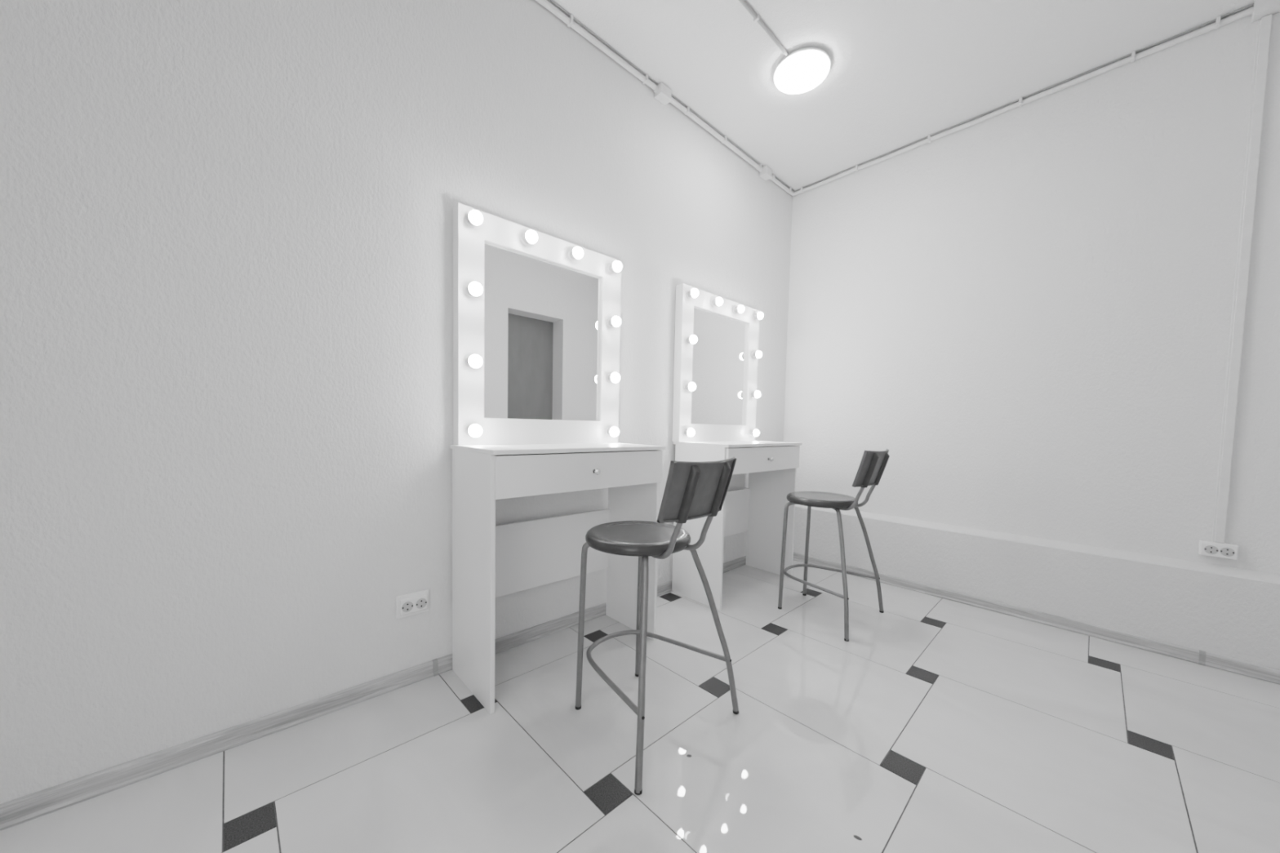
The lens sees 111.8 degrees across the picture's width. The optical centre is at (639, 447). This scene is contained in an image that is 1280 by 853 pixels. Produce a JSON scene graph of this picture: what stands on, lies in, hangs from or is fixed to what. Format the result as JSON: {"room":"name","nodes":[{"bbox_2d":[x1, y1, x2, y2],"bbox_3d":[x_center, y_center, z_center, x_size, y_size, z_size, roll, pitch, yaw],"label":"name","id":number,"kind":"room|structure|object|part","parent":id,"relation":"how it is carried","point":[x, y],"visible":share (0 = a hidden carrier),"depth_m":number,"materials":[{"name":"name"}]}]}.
{"room":"backstage room","nodes":[
{"label":"backstage room","id":0,"kind":"room"},
{"bbox_2d":[0,0,792,804],"bbox_3d":[-0.710,-0.516,1.768,5.200,2.975,0.150,-2,4,-43],"label":"wall","id":1,"kind":"structure","parent":0,"point":[226,226],"depth_m":1.30,"materials":[{"name":"white paint"}]},
{"bbox_2d":[0,555,746,831],"bbox_3d":[-0.719,0.846,1.738,4.794,0.057,0.021,-2,4,-43],"label":"baseboard","id":2,"kind":"structure","parent":1,"relation":"attached to","point":[15,812],"depth_m":1.29,"materials":[{"name":"grey plastic"}]},
{"bbox_2d":[395,589,429,618],"bbox_3d":[-0.839,0.581,1.606,0.112,0.084,0.022,-2,4,-43],"label":"wall socket","id":3,"kind":"object","parent":1,"relation":"attached to","point":[417,602],"visible":1,"depth_m":1.60,"materials":[{"name":"white plastic"}]},
{"bbox_2d":[401,601,413,612],"bbox_3d":[-0.849,0.582,1.583,0.038,0.038,0.002,-2,4,-43],"label":"outlet","id":4,"kind":"object","parent":3,"relation":"attached to","point":[406,606],"depth_m":1.58,"materials":[{"name":"plastic"}]},
{"bbox_2d":[415,598,426,608],"bbox_3d":[-0.815,0.581,1.615,0.038,0.038,0.002,-2,4,-43],"label":"outlet","id":5,"kind":"object","parent":3,"relation":"attached to","point":[420,603],"depth_m":1.61,"materials":[{"name":"plastic"}]},
{"bbox_2d":[653,82,671,105],"bbox_3d":[0.123,-1.885,2.306,0.104,0.055,0.058,-2,4,-43],"label":"junction box","id":6,"kind":"object","parent":1,"relation":"attached to","point":[663,93],"visible":0.96,"depth_m":2.29,"materials":[{"name":"paint"}]},
{"bbox_3d":[0.123,-1.861,2.307,0.084,0.006,0.056,-2,4,-43],"label":"box lid","id":7,"kind":"part","parent":6,"relation":"part of","materials":[{"name":"paint"}]},
{"bbox_2d":[535,0,795,195],"bbox_3d":[-0.618,-1.879,1.627,4.895,0.036,0.037,-2,4,-43],"label":"conduit","id":8,"kind":"object","parent":1,"relation":"attached to","point":[569,20],"visible":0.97,"depth_m":2.20,"materials":[{"name":"paint"}]},
{"bbox_2d":[758,164,772,180],"bbox_3d":[0.872,-1.905,3.001,0.104,0.055,0.058,-2,4,-43],"label":"junction box","id":9,"kind":"object","parent":1,"relation":"attached to","point":[766,173],"visible":0.94,"depth_m":2.98,"materials":[{"name":"paint"}]},
{"bbox_3d":[0.872,-1.881,3.001,0.084,0.006,0.056,-2,4,-43],"label":"box lid","id":10,"kind":"part","parent":9,"relation":"part of","materials":[{"name":"paint"}]},
{"bbox_2d":[0,560,1279,852],"bbox_3d":[0.219,0.992,0.809,4.900,0.100,2.670,-2,4,-43],"label":"floor","id":11,"kind":"structure","parent":0,"point":[940,725],"depth_m":1.30,"materials":[{"name":"white tile"}]},
{"bbox_2d":[449,442,666,714],"bbox_3d":[-0.311,0.434,1.816,0.796,0.889,0.415,-2,4,-43],"label":"table","id":12,"kind":"object","parent":11,"relation":"on","point":[490,561],"visible":0.97,"depth_m":1.68,"materials":[{"name":"white laminate"}]},
{"bbox_3d":[-0.606,0.449,1.562,0.016,0.873,0.349,-2,4,-43],"label":"panel","id":13,"kind":"part","parent":12,"relation":"part of","materials":[{"name":"white laminate"}]},
{"bbox_2d":[453,202,622,444],"bbox_3d":[-0.385,-0.465,1.883,0.790,0.896,0.122,-2,4,-43],"label":"vanity mirror","id":14,"kind":"object","parent":12,"relation":"on","point":[537,321],"visible":1,"depth_m":1.83,"materials":[{"name":"white paint"}]},
{"bbox_2d":[465,425,470,435],"bbox_3d":[-0.650,-0.067,1.669,0.043,0.043,0.006,-2,4,-43],"label":"socket","id":15,"kind":"object","parent":14,"relation":"attached to","point":[467,427],"depth_m":1.66,"materials":[{"name":"white plastic"}]},
{"bbox_2d":[465,356,473,368],"bbox_3d":[-0.644,-0.327,1.655,0.043,0.043,0.006,-2,4,-43],"label":"socket","id":16,"kind":"object","parent":14,"relation":"attached to","point":[467,366],"depth_m":1.64,"materials":[{"name":"white plastic"}]},
{"bbox_2d":[465,285,474,297],"bbox_3d":[-0.639,-0.594,1.642,0.043,0.043,0.006,-2,4,-43],"label":"socket","id":17,"kind":"object","parent":14,"relation":"attached to","point":[467,294],"depth_m":1.63,"materials":[{"name":"white plastic"}]},
{"bbox_2d":[465,215,476,227],"bbox_3d":[-0.634,-0.852,1.629,0.043,0.043,0.006,-2,4,-43],"label":"socket","id":18,"kind":"object","parent":14,"relation":"attached to","point":[468,224],"depth_m":1.62,"materials":[{"name":"white plastic"}]},
{"bbox_3d":[-0.621,-0.851,1.615,0.050,0.050,0.032,-2,4,-43],"label":"bulb","id":19,"kind":"part","parent":14,"relation":"part of","materials":[{"name":"white glass"}]},
{"bbox_3d":[-0.605,-0.591,1.605,0.051,0.051,0.029,-2,4,-43],"label":"light bulb","id":20,"kind":"part","parent":14,"relation":"part of","materials":[{"name":"white glass"}]},
{"bbox_3d":[-0.611,-0.325,1.619,0.051,0.051,0.029,-2,4,-43],"label":"light bulb","id":21,"kind":"part","parent":14,"relation":"part of","materials":[{"name":"white glass"}]},
{"bbox_3d":[-0.616,-0.064,1.632,0.051,0.051,0.029,-2,4,-43],"label":"light bulb","id":22,"kind":"part","parent":14,"relation":"part of","materials":[{"name":"white glass"}]},
{"bbox_3d":[-0.600,-0.850,1.592,0.051,0.051,0.029,-2,4,-43],"label":"light bulb","id":23,"kind":"part","parent":14,"relation":"part of","materials":[{"name":"white glass"}]},
{"bbox_2d":[521,234,530,245],"bbox_3d":[-0.466,-0.857,1.784,0.043,0.043,0.006,-2,4,-43],"label":"socket","id":24,"kind":"object","parent":14,"relation":"attached to","point":[523,242],"depth_m":1.77,"materials":[{"name":"white plastic"}]},
{"bbox_3d":[-0.453,-0.856,1.770,0.050,0.050,0.032,-2,4,-43],"label":"bulb","id":25,"kind":"part","parent":14,"relation":"part of","materials":[{"name":"white glass"}]},
{"bbox_3d":[-0.433,-0.854,1.747,0.051,0.051,0.029,-2,4,-43],"label":"light bulb","id":26,"kind":"part","parent":14,"relation":"part of","materials":[{"name":"white glass"}]},
{"bbox_2d":[484,243,599,421],"bbox_3d":[-0.409,-0.466,1.898,0.575,0.684,0.006,-2,4,-43],"label":"mirror glass","id":27,"kind":"object","parent":14,"relation":"attached to","point":[542,316],"depth_m":1.87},
{"bbox_3d":[-0.405,-0.466,1.894,0.575,0.684,0.004,-2,4,-43],"label":"edge trim","id":28,"kind":"part","parent":14,"relation":"part of","materials":[{"name":"white paint"}]},
{"bbox_2d":[568,249,576,260],"bbox_3d":[-0.301,-0.861,1.937,0.043,0.043,0.006,-2,4,-43],"label":"socket","id":29,"kind":"object","parent":14,"relation":"attached to","point":[570,257],"depth_m":1.93,"materials":[{"name":"white plastic"}]},
{"bbox_3d":[-0.288,-0.860,1.923,0.050,0.050,0.032,-2,4,-43],"label":"bulb","id":30,"kind":"part","parent":14,"relation":"part of","materials":[{"name":"white glass"}]},
{"bbox_3d":[-0.267,-0.859,1.901,0.051,0.051,0.029,-2,4,-43],"label":"light bulb","id":31,"kind":"part","parent":14,"relation":"part of","materials":[{"name":"white glass"}]},
{"bbox_3d":[-0.128,-0.606,2.089,0.050,0.050,0.032,-2,4,-43],"label":"bulb","id":32,"kind":"part","parent":14,"relation":"part of","materials":[{"name":"white glass"}]},
{"bbox_3d":[-0.123,-0.865,2.076,0.050,0.050,0.032,-2,4,-43],"label":"bulb","id":33,"kind":"part","parent":14,"relation":"part of","materials":[{"name":"white glass"}]},
{"bbox_3d":[-0.118,-0.077,2.094,0.051,0.051,0.029,-2,4,-43],"label":"light bulb","id":34,"kind":"part","parent":14,"relation":"part of","materials":[{"name":"white glass"}]},
{"bbox_3d":[-0.113,-0.338,2.081,0.051,0.051,0.029,-2,4,-43],"label":"light bulb","id":35,"kind":"part","parent":14,"relation":"part of","materials":[{"name":"white glass"}]},
{"bbox_3d":[-0.107,-0.604,2.067,0.051,0.051,0.029,-2,4,-43],"label":"light bulb","id":36,"kind":"part","parent":14,"relation":"part of","materials":[{"name":"white glass"}]},
{"bbox_3d":[-0.102,-0.863,2.054,0.051,0.051,0.029,-2,4,-43],"label":"light bulb","id":37,"kind":"part","parent":14,"relation":"part of","materials":[{"name":"white glass"}]},
{"bbox_3d":[-0.437,0.468,1.946,0.753,0.300,0.016,-2,4,-43],"label":"panel","id":38,"kind":"part","parent":12,"relation":"part of","materials":[{"name":"white laminate"}]},
{"bbox_3d":[-0.189,0.090,1.673,0.772,0.142,0.016,-2,4,-43],"label":"drawer","id":39,"kind":"part","parent":12,"relation":"part of","materials":[{"name":"white laminate"}]},
{"bbox_3d":[-0.167,0.091,1.663,0.025,0.025,0.030,-2,4,-43],"label":"knob","id":40,"kind":"part","parent":12,"relation":"part of","materials":[{"name":"silver metal"}]},
{"bbox_3d":[-0.042,0.434,2.085,0.016,0.873,0.349,-2,4,-43],"label":"panel","id":41,"kind":"part","parent":12,"relation":"part of","materials":[{"name":"white laminate"}]},
{"bbox_2d":[575,457,738,795],"bbox_3d":[0.039,0.464,1.432,0.493,0.886,0.469,-2,4,-45],"label":"bar stool","id":42,"kind":"object","parent":11,"relation":"on","point":[692,490],"visible":1,"depth_m":1.31,"materials":[{"name":"plastic"}]},
{"bbox_3d":[-0.143,0.601,1.476,0.147,0.589,0.022,1,3,2],"label":"leg","id":43,"kind":"part","parent":42,"relation":"part of","materials":[{"name":"grey metal"}]},
{"bbox_3d":[-0.006,0.297,1.452,0.351,0.038,0.351,-2,4,-45],"label":"seat","id":44,"kind":"part","parent":42,"relation":"part of","materials":[{"name":"leather"}]},
{"bbox_3d":[0.000,0.597,1.618,0.022,0.589,0.147,1,3,-2],"label":"leg","id":45,"kind":"part","parent":42,"relation":"part of","materials":[{"name":"grey metal"}]},
{"bbox_3d":[0.004,0.615,1.273,0.213,0.591,0.204,-2,4,-45],"label":"leg","id":46,"kind":"part","parent":42,"relation":"part of","materials":[{"name":"grey metal"}]},
{"bbox_3d":[0.184,0.121,1.287,0.304,0.179,0.088,-2,4,-45],"label":"backrest","id":47,"kind":"part","parent":42,"relation":"part of","materials":[{"name":"plastic"}]},
{"bbox_3d":[0.205,0.610,1.467,0.282,0.591,0.026,1,3,-1],"label":"leg","id":48,"kind":"part","parent":42,"relation":"part of","materials":[{"name":"grey metal"}]},
{"bbox_2d":[671,440,801,610],"bbox_3d":[0.617,0.410,2.677,0.796,0.889,0.415,-2,4,-43],"label":"table","id":49,"kind":"object","parent":11,"relation":"on","point":[757,509],"visible":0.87,"depth_m":2.67,"materials":[{"name":"white laminate"}]},
{"bbox_3d":[0.322,0.424,2.423,0.016,0.873,0.349,-2,4,-43],"label":"panel","id":50,"kind":"part","parent":49,"relation":"part of","materials":[{"name":"white laminate"}]},
{"bbox_2d":[671,283,763,441],"bbox_3d":[0.528,-0.489,2.730,0.790,0.896,0.122,-2,4,-43],"label":"vanity mirror","id":51,"kind":"object","parent":49,"relation":"on","point":[717,353],"visible":1,"depth_m":2.69,"materials":[{"name":"white mirror"}]},
{"bbox_3d":[0.277,-0.090,2.502,0.050,0.050,0.032,-2,4,-43],"label":"bulb","id":52,"kind":"part","parent":51,"relation":"part of","materials":[{"name":"white glass"}]},
{"bbox_3d":[0.282,-0.350,2.489,0.050,0.050,0.032,-2,4,-43],"label":"bulb","id":53,"kind":"part","parent":51,"relation":"part of","materials":[{"name":"white glass"}]},
{"bbox_3d":[0.287,-0.617,2.475,0.050,0.050,0.032,-2,4,-43],"label":"bulb","id":54,"kind":"part","parent":51,"relation":"part of","materials":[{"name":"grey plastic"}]},
{"bbox_3d":[0.293,-0.876,2.462,0.050,0.050,0.032,-2,4,-43],"label":"bulb","id":55,"kind":"part","parent":51,"relation":"part of","materials":[{"name":"white glass"}]},
{"bbox_3d":[0.297,-0.088,2.479,0.051,0.051,0.029,-2,4,-43],"label":"light bulb","id":56,"kind":"part","parent":51,"relation":"part of","materials":[{"name":"white glass"}]},
{"bbox_3d":[0.303,-0.349,2.466,0.051,0.051,0.029,-2,4,-43],"label":"light bulb","id":57,"kind":"part","parent":51,"relation":"part of","materials":[{"name":"white glass"}]},
{"bbox_3d":[0.308,-0.615,2.453,0.051,0.051,0.029,-2,4,-43],"label":"light bulb","id":58,"kind":"part","parent":51,"relation":"part of","materials":[{"name":"white glass"}]},
{"bbox_3d":[0.314,-0.874,2.439,0.051,0.051,0.029,-2,4,-43],"label":"light bulb","id":59,"kind":"part","parent":51,"relation":"part of","materials":[{"name":"white glass"}]},
{"bbox_3d":[0.460,-0.880,2.617,0.050,0.050,0.032,-2,4,-43],"label":"bulb","id":60,"kind":"part","parent":51,"relation":"part of","materials":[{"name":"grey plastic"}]},
{"bbox_2d":[690,307,746,425],"bbox_3d":[0.504,-0.490,2.745,0.575,0.684,0.006,-2,4,-43],"label":"mirror glass","id":61,"kind":"object","parent":51,"relation":"attached to","point":[718,357],"depth_m":2.73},
{"bbox_3d":[0.481,-0.878,2.595,0.051,0.051,0.029,-2,4,-43],"label":"light bulb","id":62,"kind":"part","parent":51,"relation":"part of","materials":[{"name":"white glass"}]},
{"bbox_3d":[0.508,-0.490,2.741,0.575,0.684,0.004,-2,4,-43],"label":"edge trim","id":63,"kind":"part","parent":51,"relation":"part of","materials":[{"name":"white paint"}]},
{"bbox_3d":[0.626,-0.884,2.771,0.050,0.050,0.032,-2,4,-43],"label":"bulb","id":64,"kind":"part","parent":51,"relation":"part of","materials":[{"name":"white glass"}]},
{"bbox_3d":[0.646,-0.883,2.748,0.051,0.051,0.029,-2,4,-43],"label":"light bulb","id":65,"kind":"part","parent":51,"relation":"part of","materials":[{"name":"white glass"}]},
{"bbox_3d":[0.791,-0.889,2.923,0.050,0.050,0.032,-2,4,-43],"label":"bulb","id":66,"kind":"part","parent":51,"relation":"part of","materials":[{"name":"white glass"}]},
{"bbox_3d":[0.795,-0.101,2.941,0.051,0.051,0.029,-2,4,-43],"label":"light bulb","id":67,"kind":"part","parent":51,"relation":"part of","materials":[{"name":"white glass"}]},
{"bbox_3d":[0.800,-0.362,2.928,0.051,0.051,0.029,-2,4,-43],"label":"light bulb","id":68,"kind":"part","parent":51,"relation":"part of","materials":[{"name":"white glass"}]},
{"bbox_3d":[0.806,-0.628,2.914,0.051,0.051,0.029,-2,4,-43],"label":"light bulb","id":69,"kind":"part","parent":51,"relation":"part of","materials":[{"name":"white glass"}]},
{"bbox_3d":[0.811,-0.887,2.901,0.051,0.051,0.029,-2,4,-43],"label":"light bulb","id":70,"kind":"part","parent":51,"relation":"part of","materials":[{"name":"white glass"}]},
{"bbox_3d":[0.491,0.443,2.807,0.753,0.300,0.016,-2,4,-43],"label":"panel","id":71,"kind":"part","parent":49,"relation":"part of","materials":[{"name":"white laminate"}]},
{"bbox_3d":[0.739,0.065,2.534,0.772,0.142,0.016,-2,4,-43],"label":"drawer","id":72,"kind":"part","parent":49,"relation":"part of","materials":[{"name":"white laminate"}]},
{"bbox_3d":[0.886,0.410,2.946,0.016,0.873,0.349,-2,4,-43],"label":"panel","id":73,"kind":"part","parent":49,"relation":"part of","materials":[{"name":"white laminate"}]},
{"bbox_2d":[777,448,889,641],"bbox_3d":[1.011,0.441,2.288,0.493,0.886,0.469,-2,4,-43],"label":"bar stool","id":74,"kind":"object","parent":11,"relation":"on","point":[873,464],"visible":1,"depth_m":2.20,"materials":[{"name":"plastic"}]},
{"bbox_3d":[0.830,0.578,2.336,0.147,0.589,0.022,1,3,3],"label":"leg","id":75,"kind":"part","parent":74,"relation":"part of","materials":[{"name":"grey metal"}]},
{"bbox_3d":[0.977,0.574,2.475,0.022,0.589,0.147,1,3,0],"label":"leg","id":76,"kind":"part","parent":74,"relation":"part of","materials":[{"name":"grey metal"}]},
{"bbox_3d":[0.967,0.274,2.309,0.351,0.038,0.351,-2,4,-43],"label":"seat","id":77,"kind":"part","parent":74,"relation":"part of","materials":[{"name":"leather"}]},
{"bbox_3d":[0.975,0.592,2.127,0.026,0.591,0.282,1,3,3],"label":"leg","id":78,"kind":"part","parent":74,"relation":"part of","materials":[{"name":"grey metal"}]},
{"bbox_3d":[1.178,0.587,2.318,0.282,0.591,0.026,1,3,0],"label":"leg","id":79,"kind":"part","parent":74,"relation":"part of","materials":[{"name":"grey metal"}]},
{"bbox_3d":[1.153,0.098,2.139,0.304,0.179,0.088,-2,4,-43],"label":"backrest","id":80,"kind":"part","parent":74,"relation":"part of","materials":[{"name":"plastic"}]},
{"bbox_2d":[546,0,1254,191],"bbox_3d":[0.313,-1.901,0.625,5.200,0.150,3.070,-2,4,-43],"label":"ceiling","id":81,"kind":"structure","parent":0,"point":[901,73],"depth_m":2.07,"materials":[{"name":"white paint"}]},
{"bbox_2d":[738,0,788,55],"bbox_3d":[-0.462,-1.852,0.992,3.180,0.018,0.026,-2,4,-43],"label":"conduit","id":82,"kind":"object","parent":81,"relation":"attached to","point":[756,17],"visible":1,"depth_m":1.92,"materials":[{"name":"grey plastic"}]},
{"bbox_2d":[773,47,831,93],"bbox_3d":[0.806,-1.876,2.161,0.267,0.035,0.267,-2,4,-43],"label":"ceiling light","id":83,"kind":"object","parent":81,"relation":"in","point":[802,69],"visible":1,"depth_m":2.13,"materials":[{"name":"white glass"}]},
{"bbox_2d":[783,12,1279,573],"bbox_3d":[2.185,-0.486,2.361,0.150,2.975,2.920,-2,4,-43],"label":"wall","id":84,"kind":"structure","parent":0,"point":[1028,306],"depth_m":2.23,"materials":[{"name":"white paint"}]},
{"bbox_2d":[794,3,1253,195],"bbox_3d":[1.982,-1.865,2.401,0.036,0.035,2.386,-2,4,-43],"label":"conduit","id":85,"kind":"object","parent":84,"relation":"attached to","point":[1219,23],"visible":0.98,"depth_m":2.22,"materials":[{"name":"paint"}]},
{"bbox_2d":[793,551,1279,684],"bbox_3d":[1.846,0.862,2.483,0.021,0.057,2.420,-2,4,-43],"label":"baseboard","id":86,"kind":"structure","parent":84,"relation":"attached to","point":[1272,675],"depth_m":2.13,"materials":[{"name":"grey wood"}]},
{"bbox_2d":[793,504,1279,669],"bbox_3d":[1.897,0.679,2.517,0.106,0.420,2.420,-2,4,-43],"label":"wall ledge","id":87,"kind":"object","parent":84,"relation":"attached to","point":[1228,611],"depth_m":2.15,"materials":[{"name":"white paint"}]},
{"bbox_2d":[1198,540,1238,559],"bbox_3d":[2.519,0.445,1.887,0.040,0.061,0.102,-2,4,-43],"label":"wall socket","id":88,"kind":"object","parent":84,"relation":"attached to","point":[1228,551],"visible":1,"depth_m":1.88,"materials":[{"name":"white plastic"}]},
{"bbox_2d":[1204,545,1218,554],"bbox_3d":[2.491,0.445,1.889,0.002,0.038,0.038,-2,4,-43],"label":"outlet","id":89,"kind":"object","parent":88,"relation":"attached to","point":[1208,549],"depth_m":1.89,"materials":[{"name":"plastic"}]},
{"bbox_2d":[1220,547,1235,556],"bbox_3d":[2.520,0.447,1.858,0.002,0.038,0.038,-2,4,-43],"label":"outlet","id":90,"kind":"object","parent":88,"relation":"attached to","point":[1224,552],"depth_m":1.86,"materials":[{"name":"plastic"}]},
{"bbox_2d":[1211,13,1271,543],"bbox_3d":[2.549,-0.679,1.838,0.020,2.188,0.032,-2,4,-43],"label":"conduit","id":91,"kind":"object","parent":84,"relation":"attached to","point":[1264,25],"visible":1,"depth_m":1.83,"materials":[{"name":"paint"}]},
{"bbox_2d":[1251,0,1279,22],"bbox_3d":[2.561,-1.804,1.765,0.058,0.065,0.076,-2,4,-43],"label":"junction box","id":92,"kind":"object","parent":84,"relation":"attached to","point":[1262,8],"visible":1,"depth_m":1.76,"materials":[{"name":"paint"}]},
{"bbox_3d":[2.542,-1.804,1.747,0.006,0.065,0.076,-2,4,-43],"label":"box lid","id":93,"kind":"part","parent":92,"relation":"part of","materials":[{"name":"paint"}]}
]}

